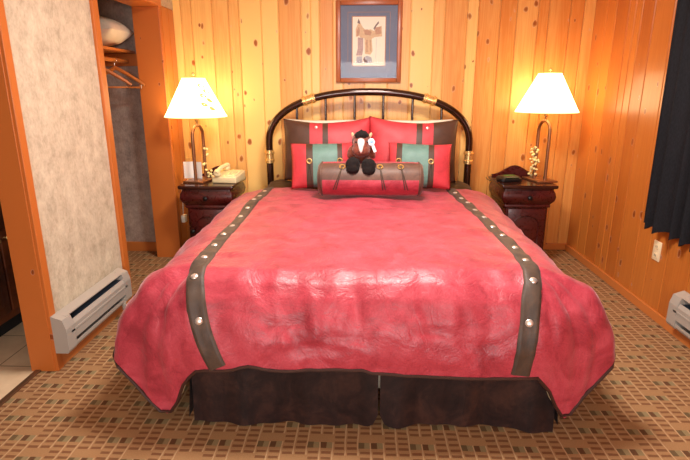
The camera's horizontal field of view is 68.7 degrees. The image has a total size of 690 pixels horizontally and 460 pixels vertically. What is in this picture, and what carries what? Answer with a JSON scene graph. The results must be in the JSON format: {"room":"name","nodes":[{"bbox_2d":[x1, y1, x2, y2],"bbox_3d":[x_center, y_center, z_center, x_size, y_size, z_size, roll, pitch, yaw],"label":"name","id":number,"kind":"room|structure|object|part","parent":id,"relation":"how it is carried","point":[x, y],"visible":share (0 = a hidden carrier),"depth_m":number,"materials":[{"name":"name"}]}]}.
{"room":"hotel room","nodes":[
{"label":"hotel room","id":0,"kind":"room"},
{"bbox_2d":[3,0,189,312],"bbox_3d":[-1.603,-0.239,1.440,0.195,2.450,5.990,1,16,2],"label":"wall","id":1,"kind":"structure","parent":0,"point":[52,41],"depth_m":2.68,"materials":[{"name":"beige paint"}]},
{"bbox_2d":[0,48,55,370],"bbox_3d":[-1.534,-0.315,2.295,0.124,2.140,0.022,1,16,2],"label":"trim","id":2,"kind":"structure","parent":1,"relation":"attached to","point":[13,201],"depth_m":2.39,"materials":[{"name":"brown wood"}]},
{"bbox_2d":[0,0,63,370],"bbox_3d":[-1.465,-0.348,2.301,0.020,2.200,0.048,1,16,2],"label":"trim","id":3,"kind":"structure","parent":1,"relation":"attached to","point":[5,45],"depth_m":2.31,"materials":[{"name":"brown wood"}]},
{"bbox_2d":[50,268,131,353],"bbox_3d":[-1.410,0.452,2.871,0.073,0.245,0.720,1,16,2],"label":"baseboard heater","id":4,"kind":"object","parent":1,"relation":"attached to","point":[76,320],"visible":0.94,"depth_m":2.76,"materials":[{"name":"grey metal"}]},
{"bbox_2d":[59,272,122,316],"bbox_3d":[-1.419,0.431,2.865,0.054,0.198,0.630,1,16,2],"label":"vent","id":5,"kind":"object","parent":4,"relation":"attached to","point":[104,297],"depth_m":2.88,"materials":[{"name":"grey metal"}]},
{"bbox_3d":[-1.385,0.429,2.864,0.016,0.098,0.630,1,16,2],"label":"panel","id":6,"kind":"part","parent":4,"relation":"part of","materials":[{"name":"white metal"}]},
{"bbox_2d":[62,301,128,364],"bbox_3d":[-1.453,0.563,2.974,0.016,0.085,0.763,1,16,2],"label":"baseboard","id":7,"kind":"structure","parent":1,"relation":"attached to","point":[66,357],"depth_m":2.89,"materials":[{"name":"brown wood"}]},
{"bbox_2d":[89,0,132,300],"bbox_3d":[-1.439,-0.497,3.110,0.020,2.055,0.065,1,16,2],"label":"trim","id":8,"kind":"structure","parent":1,"relation":"attached to","point":[94,11],"depth_m":3.07,"materials":[{"name":"brown wood"}]},
{"bbox_2d":[115,0,155,5],"bbox_3d":[-1.526,-1.564,3.339,0.197,0.020,0.980,1,16,2],"label":"trim","id":9,"kind":"structure","parent":1,"relation":"attached to","point":[127,2],"depth_m":3.63,"materials":[{"name":"brown wood"}]},
{"bbox_2d":[144,0,160,6],"bbox_3d":[-1.419,-1.604,3.347,0.018,0.088,0.985,1,16,2],"label":"trim","id":10,"kind":"structure","parent":1,"relation":"attached to","point":[155,2],"depth_m":3.72,"materials":[{"name":"brown wood"}]},
{"bbox_2d":[131,6,181,256],"bbox_3d":[-1.509,-0.726,4.069,0.197,1.985,0.020,1,16,2],"label":"trim","id":11,"kind":"structure","parent":1,"relation":"attached to","point":[145,18],"depth_m":4.03,"materials":[{"name":"brown wood"}]},
{"bbox_2d":[181,183,186,222],"bbox_3d":[-1.389,-0.235,4.348,0.034,0.333,0.093,1,16,2],"label":"plug adapter","id":12,"kind":"object","parent":1,"relation":"attached to","point":[184,216],"visible":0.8,"depth_m":4.34,"materials":[{"name":"beige plastic"}]},
{"bbox_2d":[97,0,155,241],"bbox_3d":[-2.077,-0.843,3.621,0.910,2.450,1.320,1,16,2],"label":"wall","id":13,"kind":"structure","parent":0,"point":[125,103],"depth_m":4.25,"materials":[{"name":"grey paint"}]},
{"bbox_2d":[103,46,136,65],"bbox_3d":[-2.071,-1.232,3.536,0.800,0.115,1.124,1,16,2],"label":"closet shelf","id":14,"kind":"object","parent":13,"relation":"attached to","point":[112,52],"visible":0.12,"depth_m":4.04,"materials":[{"name":"brown wood"}]},
{"bbox_2d":[99,15,133,46],"bbox_3d":[-1.969,-1.500,3.819,0.620,0.249,0.335,2,16,6],"label":"pillow","id":15,"kind":"object","parent":14,"relation":"on","point":[113,32],"visible":0.27,"depth_m":3.74,"materials":[{"name":"white fabric"}]},
{"bbox_2d":[104,56,128,63],"bbox_3d":[-1.767,-1.200,3.506,0.032,0.031,1.130,1,16,2],"label":"closet rod","id":16,"kind":"object","parent":14,"relation":"attached to","point":[110,59],"visible":0.34,"depth_m":3.85,"materials":[{"name":"brown wood"}]},
{"bbox_2d":[106,68,131,87],"bbox_3d":[-1.764,-1.132,3.613,0.430,0.228,0.032,-6,17,-21],"label":"clothes hanger","id":17,"kind":"object","parent":16,"relation":"hanging from","point":[108,71],"visible":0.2,"depth_m":3.67,"materials":[{"name":"brown wood"}]},
{"bbox_2d":[106,57,144,87],"bbox_3d":[-1.755,-1.201,3.863,0.430,0.228,0.032,-1,16,-2],"label":"clothes hanger","id":18,"kind":"object","parent":16,"relation":"hanging from","point":[114,67],"visible":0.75,"depth_m":3.86,"materials":[{"name":"brown wood"}]},
{"bbox_2d":[126,241,156,250],"bbox_3d":[-2.026,0.143,4.491,0.850,0.085,0.018,1,16,2],"label":"baseboard","id":19,"kind":"structure","parent":13,"relation":"attached to","point":[131,245],"depth_m":4.47,"materials":[{"name":"brown wood"}]},
{"bbox_2d":[0,250,689,459],"bbox_3d":[-0.536,1.000,1.745,5.030,0.100,6.190,1,16,2],"label":"floor","id":20,"kind":"structure","parent":0,"point":[86,409],"depth_m":2.16,"materials":[{"name":"carpet"}]},
{"bbox_2d":[0,203,22,336],"bbox_3d":[-2.246,0.194,2.856,0.722,0.860,0.660,1,16,2],"label":"vanity cabinet","id":21,"kind":"object","parent":20,"relation":"on","point":[10,312],"visible":0.33,"depth_m":2.88,"materials":[{"name":"black wood"}]},
{"bbox_3d":[-1.931,0.282,2.708,0.023,0.470,0.290,1,16,2],"label":"door","id":22,"kind":"part","parent":21,"relation":"part of","materials":[{"name":"brown wood"}]},
{"bbox_3d":[-1.920,0.199,3.006,0.023,0.470,0.290,1,16,2],"label":"door","id":23,"kind":"part","parent":21,"relation":"part of","materials":[{"name":"brown wood"}]},
{"bbox_2d":[0,370,40,406],"bbox_3d":[-1.628,1.225,0.731,0.030,0.008,3.840,1,16,2],"label":"trim","id":24,"kind":"structure","parent":20,"relation":"on","point":[32,375],"depth_m":2.42,"materials":[{"name":"brown metal"}]},
{"bbox_2d":[178,166,245,237],"bbox_3d":[-1.065,-0.115,4.152,0.430,0.763,0.495,1,16,2],"label":"nightstand","id":25,"kind":"object","parent":20,"relation":"on","point":[204,201],"visible":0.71,"depth_m":3.93,"materials":[{"name":"brown wood"}]},
{"bbox_2d":[164,72,226,183],"bbox_3d":[-1.169,-0.806,3.993,0.481,0.840,0.481,4,16,13],"label":"table lamp","id":26,"kind":"object","parent":25,"relation":"on","point":[193,98],"visible":0.98,"depth_m":3.82,"materials":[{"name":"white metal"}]},
{"bbox_2d":[183,162,201,178],"bbox_3d":[-1.234,-0.488,4.109,0.150,0.135,0.023,2,16,6],"label":"greeting card","id":27,"kind":"object","parent":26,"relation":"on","point":[188,166],"visible":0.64,"depth_m":4.11,"materials":[{"name":"white paper"}]},
{"bbox_3d":[-1.271,-0.489,4.113,0.078,0.135,0.002,-3,16,-10],"label":"panel","id":28,"kind":"part","parent":27,"relation":"part of","materials":[{"name":"white paper"}]},
{"bbox_3d":[-1.196,-0.487,4.105,0.078,0.135,0.002,6,17,21],"label":"panel","id":29,"kind":"part","parent":27,"relation":"part of","materials":[{"name":"white paper"}]},
{"bbox_3d":[-1.169,-1.030,3.931,0.472,0.285,0.472,4,16,13],"label":"lamp shade","id":30,"kind":"part","parent":26,"relation":"part of","materials":[{"name":"beige fabric"}]},
{"bbox_3d":[-1.169,-0.408,4.103,0.170,0.014,0.260,4,16,13],"label":"plate","id":31,"kind":"part","parent":26,"relation":"part of","materials":[{"name":"brown wood"}]},
{"bbox_3d":[-1.169,-0.625,4.043,0.025,0.440,0.184,4,16,13],"label":"arch stem","id":32,"kind":"part","parent":26,"relation":"part of","materials":[{"name":"brown metal"}]},
{"bbox_3d":[-1.071,0.038,3.998,0.212,0.312,0.012,1,16,2],"label":"arch moulding","id":33,"kind":"part","parent":25,"relation":"part of","materials":[{"name":"brown wood"}]},
{"bbox_3d":[-1.071,0.029,4.006,0.290,0.393,0.018,1,16,2],"label":"door","id":34,"kind":"part","parent":25,"relation":"part of","materials":[{"name":"brown wood"}]},
{"bbox_3d":[-1.065,-0.293,4.116,0.416,0.155,0.456,1,16,2],"label":"drawer","id":35,"kind":"part","parent":25,"relation":"part of","materials":[{"name":"brown wood"}]},
{"bbox_2d":[212,162,244,183],"bbox_3d":[-0.939,-0.460,4.059,0.209,0.136,0.259,3,16,10],"label":"telephone","id":36,"kind":"object","parent":25,"relation":"on","point":[234,176],"visible":1,"depth_m":3.99,"materials":[{"name":"beige plastic"}]},
{"bbox_3d":[-0.889,-0.453,4.053,0.092,0.040,0.170,3,16,10],"label":"panel","id":37,"kind":"part","parent":36,"relation":"part of","materials":[{"name":"beige plastic"}]},
{"bbox_2d":[265,88,473,387],"bbox_3d":[0.154,-0.160,3.133,1.726,1.394,2.351,1,16,2],"label":"bed","id":38,"kind":"object","parent":20,"relation":"on","point":[468,153],"visible":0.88,"depth_m":4.06,"materials":[{"name":"black metal"}]},
{"bbox_2d":[288,119,353,122],"bbox_3d":[-0.161,-0.663,4.067,0.641,0.451,0.111,2,16,6],"label":"pillow","id":39,"kind":"object","parent":38,"relation":"on","point":[311,121],"visible":0.04,"depth_m":4.03,"materials":[{"name":"white fabric"}]},
{"bbox_2d":[112,187,615,417],"bbox_3d":[0.087,0.232,2.918,2.248,0.643,1.991,1,16,2],"label":"comforter","id":40,"kind":"object","parent":38,"relation":"on","point":[437,283],"visible":0.97,"depth_m":2.04,"materials":[{"name":"fabric"}]},
{"bbox_2d":[290,142,352,188],"bbox_3d":[-0.166,-0.473,3.702,0.461,0.324,0.194,-1,16,-4],"label":"accent pillow","id":41,"kind":"object","parent":40,"relation":"on","point":[306,158],"visible":0.66,"depth_m":3.65,"materials":[{"name":"fabric"}]},
{"bbox_2d":[317,161,423,195],"bbox_3d":[0.170,-0.346,3.409,0.712,0.233,0.240,1,16,2],"label":"bolster pillow","id":42,"kind":"object","parent":40,"relation":"on","point":[389,178],"visible":0.92,"depth_m":3.31,"materials":[{"name":"fabric"}]},
{"bbox_2d":[346,130,376,174],"bbox_3d":[0.111,-0.520,3.356,0.200,0.290,0.236,2,16,6],"label":"horse","id":43,"kind":"object","parent":42,"relation":"on","point":[363,150],"visible":1,"depth_m":3.29},
{"bbox_2d":[389,142,451,189],"bbox_3d":[0.540,-0.467,3.677,0.464,0.322,0.188,2,16,7],"label":"accent pillow","id":44,"kind":"object","parent":40,"relation":"on","point":[435,159],"visible":0.68,"depth_m":3.62,"materials":[{"name":"fabric"}]},
{"bbox_2d":[267,179,471,189],"bbox_3d":[0.184,-0.288,3.979,1.760,0.202,0.430,1,16,2],"label":"blanket","id":45,"kind":"object","parent":38,"relation":"on","point":[281,183],"visible":0.13,"depth_m":3.88,"materials":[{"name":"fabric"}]},
{"bbox_2d":[283,117,369,179],"bbox_3d":[-0.133,-0.633,3.925,0.686,0.478,0.201,-1,16,-3],"label":"pillow sham","id":46,"kind":"object","parent":45,"relation":"on","point":[297,132],"visible":0.38,"depth_m":3.88,"materials":[{"name":"fabric"}]},
{"bbox_2d":[369,116,457,182],"bbox_3d":[0.516,-0.623,3.895,0.693,0.494,0.200,2,16,7],"label":"pillow sham","id":47,"kind":"object","parent":45,"relation":"on","point":[383,131],"visible":0.52,"depth_m":3.85,"materials":[{"name":"fabric"}]},
{"bbox_3d":[0.194,-0.463,4.226,1.702,1.394,0.058,1,16,2],"label":"headboard","id":48,"kind":"part","parent":38,"relation":"part of","materials":[{"name":"brown metal"}]},
{"bbox_2d":[189,368,557,432],"bbox_3d":[0.146,0.389,3.056,1.592,0.364,2.051,1,16,2],"label":"bed skirt","id":49,"kind":"object","parent":38,"relation":"hanging from","point":[243,397],"visible":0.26,"depth_m":2.11,"materials":[{"name":"brown fabric"}]},
{"bbox_3d":[-0.623,0.375,3.107,0.051,0.364,2.000,1,16,2],"label":"panel","id":50,"kind":"part","parent":49,"relation":"part of","materials":[{"name":"brown fabric"}]},
{"bbox_3d":[-0.253,0.653,2.104,0.781,0.364,0.047,1,16,2],"label":"panel","id":51,"kind":"part","parent":49,"relation":"part of","materials":[{"name":"brown fabric"}]},
{"bbox_3d":[0.505,0.661,2.076,0.721,0.364,0.043,1,16,2],"label":"panel","id":52,"kind":"part","parent":49,"relation":"part of","materials":[{"name":"brown fabric"}]},
{"bbox_3d":[0.917,0.390,3.055,0.050,0.364,2.000,1,16,2],"label":"panel","id":53,"kind":"part","parent":49,"relation":"part of","materials":[{"name":"brown fabric"}]},
{"bbox_2d":[388,119,452,122],"bbox_3d":[0.541,-0.657,4.044,0.641,0.449,0.111,-1,16,-2],"label":"pillow","id":54,"kind":"object","parent":38,"relation":"on","point":[404,121],"visible":0.03,"depth_m":4.00,"materials":[{"name":"white fabric"}]},
{"bbox_2d":[488,165,558,249],"bbox_3d":[1.437,-0.121,4.174,0.430,0.763,0.495,1,16,2],"label":"nightstand","id":55,"kind":"object","parent":20,"relation":"on","point":[525,202],"visible":0.64,"depth_m":3.98,"materials":[{"name":"brown wood"}]},
{"bbox_2d":[486,175,520,181],"bbox_3d":[1.283,-0.424,4.095,0.282,0.049,0.176,5,16,18],"label":"alarm clock","id":56,"kind":"object","parent":55,"relation":"on","point":[501,178],"visible":1,"depth_m":4.03,"materials":[{"name":"black plastic"}]},
{"bbox_3d":[1.438,-0.299,4.138,0.416,0.155,0.456,1,16,2],"label":"drawer","id":57,"kind":"part","parent":55,"relation":"part of","materials":[{"name":"brown wood"}]},
{"bbox_3d":[1.431,0.032,4.020,0.212,0.312,0.012,1,16,2],"label":"arch moulding","id":58,"kind":"part","parent":55,"relation":"part of","materials":[{"name":"brown wood"}]},
{"bbox_3d":[1.431,0.023,4.028,0.290,0.393,0.018,1,16,2],"label":"door","id":59,"kind":"part","parent":55,"relation":"part of","materials":[{"name":"brown wood"}]},
{"bbox_2d":[514,68,579,182],"bbox_3d":[1.583,-0.827,4.002,0.481,0.875,0.481,-3,16,-10],"label":"table lamp","id":60,"kind":"object","parent":55,"relation":"on","point":[549,93],"visible":1,"depth_m":3.83,"materials":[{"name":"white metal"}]},
{"bbox_3d":[1.583,-0.412,4.117,0.170,0.014,0.260,-3,16,-10],"label":"plate","id":61,"kind":"part","parent":60,"relation":"part of","materials":[{"name":"brown wood"}]},
{"bbox_3d":[1.583,-0.646,4.052,0.025,0.475,0.184,-3,16,-10],"label":"arch stem","id":62,"kind":"part","parent":60,"relation":"part of","materials":[{"name":"brown metal"}]},
{"bbox_3d":[1.583,-1.068,3.935,0.472,0.285,0.472,-3,16,-10],"label":"lamp shade","id":63,"kind":"part","parent":60,"relation":"part of","materials":[{"name":"beige fabric"}]},
{"bbox_2d":[172,0,596,242],"bbox_3d":[0.232,-1.033,4.305,3.665,2.450,0.080,1,16,2],"label":"wall","id":64,"kind":"structure","parent":0,"point":[480,58],"depth_m":4.19,"materials":[{"name":"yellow wood"}]},
{"bbox_2d":[336,0,402,82],"bbox_3d":[0.194,-1.530,4.112,0.536,0.634,0.027,1,16,2],"label":"picture frame","id":65,"kind":"object","parent":64,"relation":"attached to","point":[368,32],"visible":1,"depth_m":4.11,"materials":[{"name":"brown wood"}]},
{"bbox_2d":[352,16,385,65],"bbox_3d":[0.194,-1.534,4.111,0.276,0.386,0.006,1,16,2],"label":"print","id":66,"kind":"object","parent":65,"relation":"attached to","point":[368,32],"depth_m":4.11,"materials":[{"name":"beige paper"}]},
{"bbox_2d":[543,243,566,249],"bbox_3d":[0.298,0.132,4.576,3.369,0.060,0.016,1,16,2],"label":"baseboard","id":67,"kind":"structure","parent":64,"relation":"attached to","point":[546,246],"depth_m":4.51,"materials":[{"name":"brown wood"}]},
{"bbox_2d":[567,0,689,317],"bbox_3d":[1.917,-0.206,1.322,0.080,2.450,5.990,1,16,2],"label":"wall","id":68,"kind":"structure","parent":0,"point":[631,42],"depth_m":3.52,"materials":[{"name":"brown wood"}]},
{"bbox_2d":[565,244,689,348],"bbox_3d":[1.869,0.948,1.635,0.016,0.060,5.974,1,16,2],"label":"baseboard","id":69,"kind":"structure","parent":68,"relation":"attached to","point":[649,311],"depth_m":3.40,"materials":[{"name":"brown wood"}]},
{"bbox_2d":[652,240,662,261],"bbox_3d":[1.930,0.129,3.128,0.011,0.124,0.080,1,16,2],"label":"wall outlet","id":70,"kind":"object","parent":68,"relation":"attached to","point":[657,247],"visible":1,"depth_m":3.12,"materials":[{"name":"beige plastic"}]},
{"bbox_2d":[644,0,689,251],"bbox_3d":[1.821,-0.643,2.015,0.090,1.797,1.933,1,16,2],"label":"curtain","id":71,"kind":"object","parent":68,"relation":"hanging from","point":[668,198],"visible":1,"depth_m":2.82,"materials":[{"name":"black fabric"}]},
{"bbox_2d":[666,291,689,338],"bbox_3d":[1.873,0.546,2.503,0.073,0.200,0.800,1,16,2],"label":"baseboard heater","id":72,"kind":"object","parent":68,"relation":"attached to","point":[678,313],"visible":1,"depth_m":2.81,"materials":[{"name":"white metal"}]},
{"bbox_3d":[1.847,0.545,2.503,0.016,0.098,0.710,1,16,2],"label":"panel","id":73,"kind":"part","parent":72,"relation":"part of","materials":[{"name":"white metal"}]},
{"bbox_2d":[679,295,689,303],"bbox_3d":[1.882,0.547,2.503,0.054,0.198,0.710,1,16,2],"label":"hood","id":74,"kind":"object","parent":72,"relation":"attached to","point":[683,299],"depth_m":2.80,"materials":[{"name":"metal"}]}
]}

